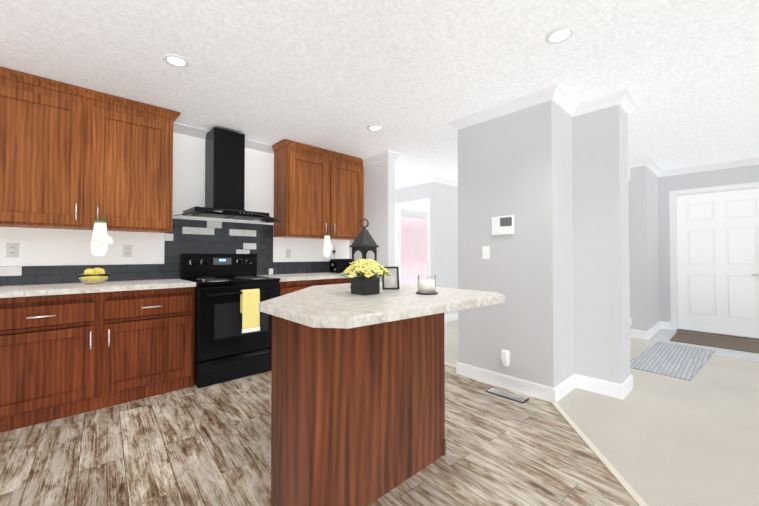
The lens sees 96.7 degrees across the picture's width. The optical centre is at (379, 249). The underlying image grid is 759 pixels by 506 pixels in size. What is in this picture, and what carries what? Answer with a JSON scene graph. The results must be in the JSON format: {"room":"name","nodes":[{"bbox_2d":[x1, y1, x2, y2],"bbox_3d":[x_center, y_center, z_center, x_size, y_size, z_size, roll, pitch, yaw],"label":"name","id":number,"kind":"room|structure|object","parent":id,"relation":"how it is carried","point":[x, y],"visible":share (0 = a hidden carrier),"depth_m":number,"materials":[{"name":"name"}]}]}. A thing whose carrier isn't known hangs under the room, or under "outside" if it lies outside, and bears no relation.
{"room":"kitchen","nodes":[
{"label":"kitchen","id":0,"kind":"room"},
{"bbox_2d":[0,133,347,285],"bbox_3d":[-2.705,-0.034,2.833,6.340,2.460,0.121,1,-1,-43],"label":"wall","id":1,"kind":"structure","parent":0,"point":[46,247],"depth_m":3.40,"materials":[{"name":"paint"}]},
{"bbox_2d":[6,243,19,257],"bbox_3d":[-2.844,0.003,2.615,0.072,0.116,0.008,1,-1,-43],"label":"electrical outlet","id":2,"kind":"object","parent":1,"relation":"attached to","point":[12,250],"visible":1,"depth_m":2.61,"materials":[{"name":"white plastic"}]},
{"bbox_2d":[0,67,175,232],"bbox_3d":[-2.433,-0.716,2.772,1.220,1.088,0.333,1,-1,-43],"label":"upper cabinet","id":3,"kind":"object","parent":1,"relation":"attached to","point":[72,157],"depth_m":2.64,"materials":[{"name":"brown wood"}]},
{"bbox_2d":[90,215,113,255],"bbox_3d":[-2.205,-0.112,2.684,0.145,0.332,0.018,1,-1,-43],"label":"oven mitt","id":4,"kind":"object","parent":3,"relation":"hanging from","point":[101,238],"visible":0.98,"depth_m":2.67,"materials":[{"name":"white fabric"}]},
{"bbox_2d":[123,245,132,256],"bbox_3d":[-2.318,0.010,3.107,0.072,0.116,0.008,1,-1,-43],"label":"electrical outlet","id":5,"kind":"object","parent":1,"relation":"attached to","point":[127,250],"visible":1,"depth_m":3.11,"materials":[{"name":"white plastic"}]},
{"bbox_2d":[0,218,329,285],"bbox_3d":[-2.150,-0.012,3.262,4.698,0.600,0.011,1,-1,-43],"label":"backsplash","id":6,"kind":"structure","parent":1,"relation":"attached to","point":[186,236],"depth_m":3.44,"materials":[{"name":"tile"}]},
{"bbox_2d":[173,122,273,153],"bbox_3d":[-2.606,-1.222,2.811,6.010,0.085,0.075,1,-1,-43],"label":"crown molding","id":7,"kind":"structure","parent":1,"relation":"attached to","point":[179,128],"depth_m":3.51,"materials":[{"name":"white wood"}]},
{"bbox_2d":[173,127,280,222],"bbox_3d":[-1.550,-0.763,3.475,0.950,0.922,0.533,1,-1,-43],"label":"range hood","id":8,"kind":"object","parent":1,"relation":"attached to","point":[224,174],"visible":1,"depth_m":3.45,"materials":[{"name":"black metal"}]},
{"bbox_2d":[286,249,290,257],"bbox_3d":[-1.135,0.047,4.212,0.072,0.116,0.008,1,-1,-43],"label":"electrical outlet","id":9,"kind":"object","parent":1,"relation":"attached to","point":[288,253],"visible":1,"depth_m":4.21,"materials":[{"name":"white plastic"}]},
{"bbox_2d":[272,139,363,239],"bbox_3d":[-0.741,-0.692,4.353,1.161,1.088,0.333,1,-1,-43],"label":"upper cabinet","id":10,"kind":"object","parent":1,"relation":"attached to","point":[318,193],"depth_m":4.11,"materials":[{"name":"brown wood"}]},
{"bbox_2d":[323,234,332,257],"bbox_3d":[-0.634,-0.070,4.151,0.145,0.332,0.018,1,-1,-43],"label":"oven mitt","id":11,"kind":"object","parent":10,"relation":"hanging from","point":[327,246],"visible":1,"depth_m":4.13,"materials":[{"name":"white fabric"}]},
{"bbox_2d":[0,364,638,505],"bbox_3d":[-0.074,1.151,-0.036,6.050,0.004,7.680,1,-1,-43],"label":"floor","id":12,"kind":"structure","parent":0,"point":[194,445],"depth_m":1.91,"materials":[{"name":"brown wood"}]},
{"bbox_2d":[0,287,194,432],"bbox_3d":[-2.278,0.756,2.710,1.292,0.878,0.603,1,-1,-43],"label":"base cabinet","id":13,"kind":"object","parent":12,"relation":"on","point":[68,349],"depth_m":2.46,"materials":[{"name":"brown wood"}]},
{"bbox_2d":[0,279,195,298],"bbox_3d":[-2.479,0.295,2.515,1.862,0.038,0.623,1,-1,-43],"label":"countertop","id":14,"kind":"structure","parent":13,"relation":"on","point":[20,291],"depth_m":2.54,"materials":[{"name":"beige stone"}]},
{"bbox_2d":[77,268,109,284],"bbox_3d":[-2.312,0.212,2.732,0.210,0.135,0.210,1,-1,-43],"label":"lemon bowl","id":15,"kind":"object","parent":14,"relation":"on","point":[94,276],"visible":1,"depth_m":2.68,"materials":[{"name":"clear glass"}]},
{"bbox_2d":[180,254,280,387],"bbox_3d":[-1.480,0.622,3.368,0.764,1.165,0.719,1,-1,-43],"label":"range","id":16,"kind":"object","parent":12,"relation":"on","point":[226,349],"visible":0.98,"depth_m":3.12,"materials":[{"name":"black metal"}]},
{"bbox_2d":[240,289,259,332],"bbox_3d":[-1.207,0.565,3.147,0.166,0.392,0.056,1,-1,-43],"label":"hanging towel","id":17,"kind":"object","parent":16,"relation":"hanging from","point":[249,303],"visible":0.94,"depth_m":3.12,"materials":[{"name":"yellow fabric"}]},
{"bbox_2d":[280,280,336,295],"bbox_3d":[-0.974,0.774,3.928,0.738,0.878,0.603,1,-1,-43],"label":"base cabinet","id":18,"kind":"object","parent":12,"relation":"on","point":[290,283],"depth_m":3.63,"materials":[{"name":"brown wood"}]},
{"bbox_2d":[263,272,378,283],"bbox_3d":[-0.727,0.320,4.152,1.394,0.038,0.623,1,-1,-43],"label":"countertop","id":19,"kind":"structure","parent":18,"relation":"on","point":[326,275],"depth_m":3.89,"materials":[{"name":"beige stone"}]},
{"bbox_2d":[330,250,354,272],"bbox_3d":[-0.551,0.157,4.516,0.310,0.300,0.340,1,-1,-43],"label":"toaster","id":20,"kind":"object","parent":19,"relation":"on","point":[339,265],"visible":0.81,"depth_m":4.35,"materials":[{"name":"black metal"}]},
{"bbox_2d":[337,276,356,283],"bbox_3d":[-0.494,0.781,4.377,0.736,0.878,0.603,1,-1,-43],"label":"base cabinet","id":21,"kind":"object","parent":12,"relation":"on","point":[338,281],"depth_m":4.08,"materials":[{"name":"brown wood"}]},
{"bbox_2d":[271,314,445,505],"bbox_3d":[-0.252,0.738,1.970,0.900,0.890,0.895,1,-1,-43],"label":"kitchen island","id":22,"kind":"object","parent":12,"relation":"on","point":[357,400],"depth_m":1.53,"materials":[{"name":"brown wood"}]},
{"bbox_2d":[258,282,504,337],"bbox_3d":[-0.084,0.273,1.975,1.266,0.040,1.228,1,-1,-43],"label":"island countertop","id":23,"kind":"structure","parent":22,"relation":"on","point":[332,309],"depth_m":1.55,"materials":[{"name":"beige stone"}]},
{"bbox_2d":[349,219,378,288],"bbox_3d":[-0.101,0.025,2.228,0.140,0.464,0.140,1,-1,-43],"label":"lantern","id":24,"kind":"object","parent":23,"relation":"on","point":[364,243],"visible":0.69,"depth_m":2.20,"materials":[{"name":"black metal"}]},
{"bbox_2d":[340,258,390,294],"bbox_3d":[-0.082,0.151,1.949,0.291,0.204,0.282,1,-1,-43],"label":"flower box","id":25,"kind":"object","parent":23,"relation":"on","point":[367,282],"visible":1,"depth_m":1.89,"materials":[{"name":"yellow plant"}]},
{"bbox_2d":[382,267,399,289],"bbox_3d":[0.070,0.184,2.201,0.110,0.148,0.074,0,-1,-8],"label":"picture frame","id":26,"kind":"object","parent":23,"relation":"on","point":[391,282],"visible":0.83,"depth_m":2.18,"materials":[{"name":"wood"}]},
{"bbox_2d":[416,274,437,294],"bbox_3d":[0.272,0.199,1.944,0.124,0.108,0.124,1,-1,-43],"label":"candle jar","id":27,"kind":"object","parent":23,"relation":"on","point":[426,284],"visible":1,"depth_m":1.90,"materials":[{"name":"clear glass"}]},
{"bbox_2d":[486,387,528,403],"bbox_3d":[1.043,1.187,2.759,0.120,0.009,0.320,1,-1,-43],"label":"floor vent","id":28,"kind":"object","parent":12,"relation":"in","point":[509,395],"visible":1,"depth_m":2.74,"materials":[{"name":"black metal"}]},
{"bbox_2d":[444,362,647,505],"bbox_3d":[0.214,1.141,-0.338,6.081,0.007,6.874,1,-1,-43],"label":"transition strip","id":29,"kind":"object","parent":12,"relation":"on","point":[631,491],"visible":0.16,"depth_m":1.89,"materials":[{"name":"beige wood"}]},
{"bbox_2d":[348,159,394,281],"bbox_3d":[-0.112,-0.007,4.614,0.120,2.460,0.780,1,-1,-43],"label":"wall","id":30,"kind":"structure","parent":0,"point":[379,177],"depth_m":4.39,"materials":[{"name":"paint"}]},
{"bbox_2d":[362,150,396,165],"bbox_3d":[-0.124,-1.196,4.515,0.095,0.085,0.775,1,-1,-43],"label":"crown molding","id":31,"kind":"structure","parent":30,"relation":"attached to","point":[387,154],"depth_m":4.36,"materials":[{"name":"white wood"}]},
{"bbox_2d":[0,0,758,211],"bbox_3d":[1.116,-1.290,3.084,12.400,0.060,11.400,1,-1,-43],"label":"ceiling","id":32,"kind":"structure","parent":0,"point":[411,78],"depth_m":2.30,"materials":[{"name":"white paint"}]},
{"bbox_2d":[162,54,189,67],"bbox_3d":[-1.367,-1.267,2.269,0.160,0.010,0.160,1,-1,-43],"label":"recessed light","id":33,"kind":"object","parent":32,"relation":"in","point":[174,60],"visible":1,"depth_m":2.26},
{"bbox_2d":[367,125,381,130],"bbox_3d":[-0.052,-1.249,3.470,0.160,0.010,0.160,1,-1,-43],"label":"recessed light","id":34,"kind":"object","parent":32,"relation":"in","point":[374,128],"visible":1,"depth_m":3.46,"materials":[{"name":"white plastic"}]},
{"bbox_2d":[447,83,564,130],"bbox_3d":[1.035,-1.219,2.959,0.075,0.085,1.020,1,-1,-43],"label":"crown molding","id":35,"kind":"structure","parent":32,"relation":"attached to","point":[559,95],"depth_m":2.86,"materials":[{"name":"white wood"}]},
{"bbox_2d":[545,26,575,43],"bbox_3d":[1.072,-1.271,2.003,0.160,0.010,0.160,1,-1,-43],"label":"recessed light","id":36,"kind":"object","parent":32,"relation":"in","point":[560,35],"visible":1,"depth_m":2.00,"materials":[{"name":"white plastic"}]},
{"bbox_2d":[555,90,588,116],"bbox_3d":[1.573,-1.222,2.799,0.460,0.085,0.100,1,-1,-43],"label":"crown molding","id":37,"kind":"structure","parent":32,"relation":"attached to","point":[570,105],"depth_m":2.87,"materials":[{"name":"white wood"}]},
{"bbox_2d":[613,88,639,115],"bbox_3d":[2.047,-1.222,2.787,0.365,0.085,0.075,1,-1,-43],"label":"crown molding","id":38,"kind":"structure","parent":32,"relation":"attached to","point":[623,97],"depth_m":2.75,"materials":[{"name":"white wood"}]},
{"bbox_2d":[395,183,427,218],"bbox_3d":[-0.102,0.026,6.799,0.120,2.460,2.880,1,-1,-43],"label":"wall","id":39,"kind":"structure","parent":0,"point":[416,192],"depth_m":6.13,"materials":[{"name":"paint"}]},
{"bbox_2d":[395,198,430,283],"bbox_3d":[0.598,0.187,6.034,0.138,2.115,0.880,1,-1,-43],"label":"door frame","id":40,"kind":"structure","parent":39,"relation":"attached to","point":[398,206],"depth_m":6.23,"materials":[{"name":"white wood"}]},
{"bbox_2d":[401,217,426,284],"bbox_3d":[1.012,0.074,9.619,2.200,1.950,0.050,1,-1,-43],"label":"curtain","id":41,"kind":"object","parent":39,"relation":"hanging from","point":[413,248],"visible":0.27,"depth_m":9.56,"materials":[{"name":"pink fabric"}]},
{"bbox_2d":[395,175,440,188],"bbox_3d":[-0.278,-1.161,6.861,0.075,0.085,3.575,1,-1,-43],"label":"crown molding","id":42,"kind":"structure","parent":39,"relation":"attached to","point":[435,178],"depth_m":5.83,"materials":[{"name":"white wood"}]},
{"bbox_2d":[428,182,457,314],"bbox_3d":[2.485,0.032,7.164,4.400,2.460,0.120,1,-1,-43],"label":"wall","id":43,"kind":"structure","parent":0,"point":[444,230],"depth_m":5.80,"materials":[{"name":"paint"}]},
{"bbox_2d":[441,177,457,186],"bbox_3d":[1.771,-1.168,6.380,2.220,0.085,0.075,1,-1,-43],"label":"crown molding","id":44,"kind":"structure","parent":43,"relation":"attached to","point":[446,181],"depth_m":5.85,"materials":[{"name":"white wood"}]},
{"bbox_2d":[444,313,457,321],"bbox_3d":[1.754,1.193,6.378,2.313,0.115,0.025,1,-1,-43],"label":"baseboard","id":45,"kind":"structure","parent":43,"relation":"attached to","point":[450,317],"depth_m":5.88,"materials":[{"name":"white wood"}]},
{"bbox_2d":[458,100,630,387],"bbox_3d":[1.471,-0.029,3.113,0.797,2.460,1.215,1,-1,-43],"label":"wall","id":46,"kind":"structure","parent":0,"point":[551,176],"depth_m":2.85,"materials":[{"name":"paint"}]},
{"bbox_2d":[482,246,489,258],"bbox_3d":[0.966,0.026,3.062,0.008,0.117,0.072,1,-1,-43],"label":"switch plate","id":47,"kind":"object","parent":46,"relation":"attached to","point":[485,252],"visible":1,"depth_m":3.06,"materials":[{"name":"white plastic"}]},
{"bbox_2d":[491,215,513,234],"bbox_3d":[1.071,-0.212,2.937,0.031,0.160,0.200,1,-1,-43],"label":"thermostat","id":48,"kind":"object","parent":46,"relation":"attached to","point":[502,225],"visible":0.96,"depth_m":2.92,"materials":[{"name":"white plastic"}]},
{"bbox_2d":[501,349,509,366],"bbox_3d":[1.079,0.931,2.901,0.045,0.132,0.072,1,-1,-43],"label":"outlet","id":49,"kind":"object","parent":46,"relation":"attached to","point":[505,356],"visible":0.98,"depth_m":2.89,"materials":[{"name":"white plastic"}]},
{"bbox_2d":[456,362,557,402],"bbox_3d":[1.056,1.141,2.943,0.015,0.115,0.900,1,-1,-43],"label":"baseboard","id":50,"kind":"structure","parent":46,"relation":"attached to","point":[543,392],"depth_m":2.88,"materials":[{"name":"white wood"}]},
{"bbox_2d":[444,319,758,505],"bbox_3d":[1.116,1.230,3.046,12.400,0.060,11.400,1,-1,-43],"label":"floor carpet","id":51,"kind":"object","parent":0,"point":[655,439],"depth_m":2.23,"materials":[{"name":"beige carpet"}]},
{"bbox_2d":[556,373,576,400],"bbox_3d":[1.543,1.138,2.794,0.462,0.115,0.015,1,-1,-43],"label":"baseboard","id":52,"kind":"structure","parent":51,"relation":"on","point":[558,392],"depth_m":2.80,"materials":[{"name":"white wood"}]},
{"bbox_2d":[577,374,619,398],"bbox_3d":[1.832,1.139,2.813,0.015,0.115,0.300,1,-1,-43],"label":"baseboard","id":53,"kind":"structure","parent":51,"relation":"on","point":[608,388],"depth_m":2.81,"materials":[{"name":"white wood"}]},
{"bbox_2d":[619,375,632,399],"bbox_3d":[2.059,1.139,2.803,0.333,0.115,0.015,1,-1,-43],"label":"baseboard","id":54,"kind":"structure","parent":51,"relation":"on","point":[625,388],"depth_m":2.75,"materials":[{"name":"white wood"}]},
{"bbox_2d":[630,342,714,380],"bbox_3d":[3.263,1.205,3.768,1.520,0.012,0.530,1,-1,-39],"label":"entry rug","id":55,"kind":"object","parent":51,"relation":"on","point":[684,362],"visible":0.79,"depth_m":3.65,"materials":[{"name":"grey fabric"}]},
{"bbox_2d":[630,166,659,330],"bbox_3d":[3.959,-0.001,5.017,1.020,2.460,0.170,1,-1,-43],"label":"wall","id":56,"kind":"structure","parent":0,"point":[644,247],"depth_m":4.70,"materials":[{"name":"paint"}]},
{"bbox_2d":[628,160,640,178],"bbox_3d":[3.825,-1.188,5.064,1.015,0.085,0.095,1,-1,-43],"label":"crown molding","id":57,"kind":"structure","parent":56,"relation":"attached to","point":[630,163],"depth_m":4.70,"materials":[{"name":"white wood"}]},
{"bbox_2d":[630,329,641,337],"bbox_3d":[3.881,1.173,5.054,1.013,0.115,0.015,1,-1,-43],"label":"baseboard","id":58,"kind":"structure","parent":56,"relation":"attached to","point":[633,332],"depth_m":4.69,"materials":[{"name":"white wood"}]},
{"bbox_2d":[641,157,664,176],"bbox_3d":[3.975,-1.190,4.904,1.015,0.085,0.105,1,-1,-43],"label":"crown molding","id":59,"kind":"structure","parent":56,"relation":"attached to","point":[649,163],"depth_m":4.81,"materials":[{"name":"white wood"}]},
{"bbox_2d":[643,321,662,339],"bbox_3d":[4.011,1.171,4.932,1.035,0.115,0.060,1,-1,-43],"label":"baseboard","id":60,"kind":"structure","parent":56,"relation":"attached to","point":[648,334],"depth_m":4.80,"materials":[{"name":"white wood"}]},
{"bbox_2d":[628,164,758,324],"bbox_3d":[5.287,-0.010,4.431,0.120,2.460,7.700,1,-1,-43],"label":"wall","id":61,"kind":"structure","parent":0,"point":[728,176],"depth_m":5.22,"materials":[{"name":"paint"}]},
{"bbox_2d":[661,157,758,176],"bbox_3d":[6.104,-1.212,3.433,0.075,0.085,5.100,1,-1,-43],"label":"crown molding","id":62,"kind":"structure","parent":61,"relation":"attached to","point":[749,161],"depth_m":4.84,"materials":[{"name":"white wood"}]},
{"bbox_2d":[669,182,758,340],"bbox_3d":[4.890,0.159,4.831,0.150,2.135,1.100,1,-1,-43],"label":"door frame","id":63,"kind":"structure","parent":61,"relation":"attached to","point":[673,253],"depth_m":5.15,"materials":[{"name":"white wood"}]},
{"bbox_2d":[676,188,758,337],"bbox_3d":[4.873,0.186,4.823,0.106,2.032,0.954,1,-1,-43],"label":"front door","id":64,"kind":"structure","parent":61,"relation":"in","point":[718,260],"depth_m":4.83,"materials":[{"name":"paint"}]},
{"bbox_2d":[643,329,758,361],"bbox_3d":[4.606,1.213,4.050,1.370,0.003,2.100,1,-1,-43],"label":"floor","id":65,"kind":"structure","parent":0,"point":[664,335],"depth_m":4.19,"materials":[{"name":"tile"}]},
{"bbox_2d":[670,331,758,352],"bbox_3d":[4.543,1.210,4.374,0.780,0.013,1.100,1,-1,-43],"label":"door mat","id":66,"kind":"object","parent":65,"relation":"on","point":[745,345],"visible":0.97,"depth_m":4.43,"materials":[{"name":"brown fabric"}]}
]}

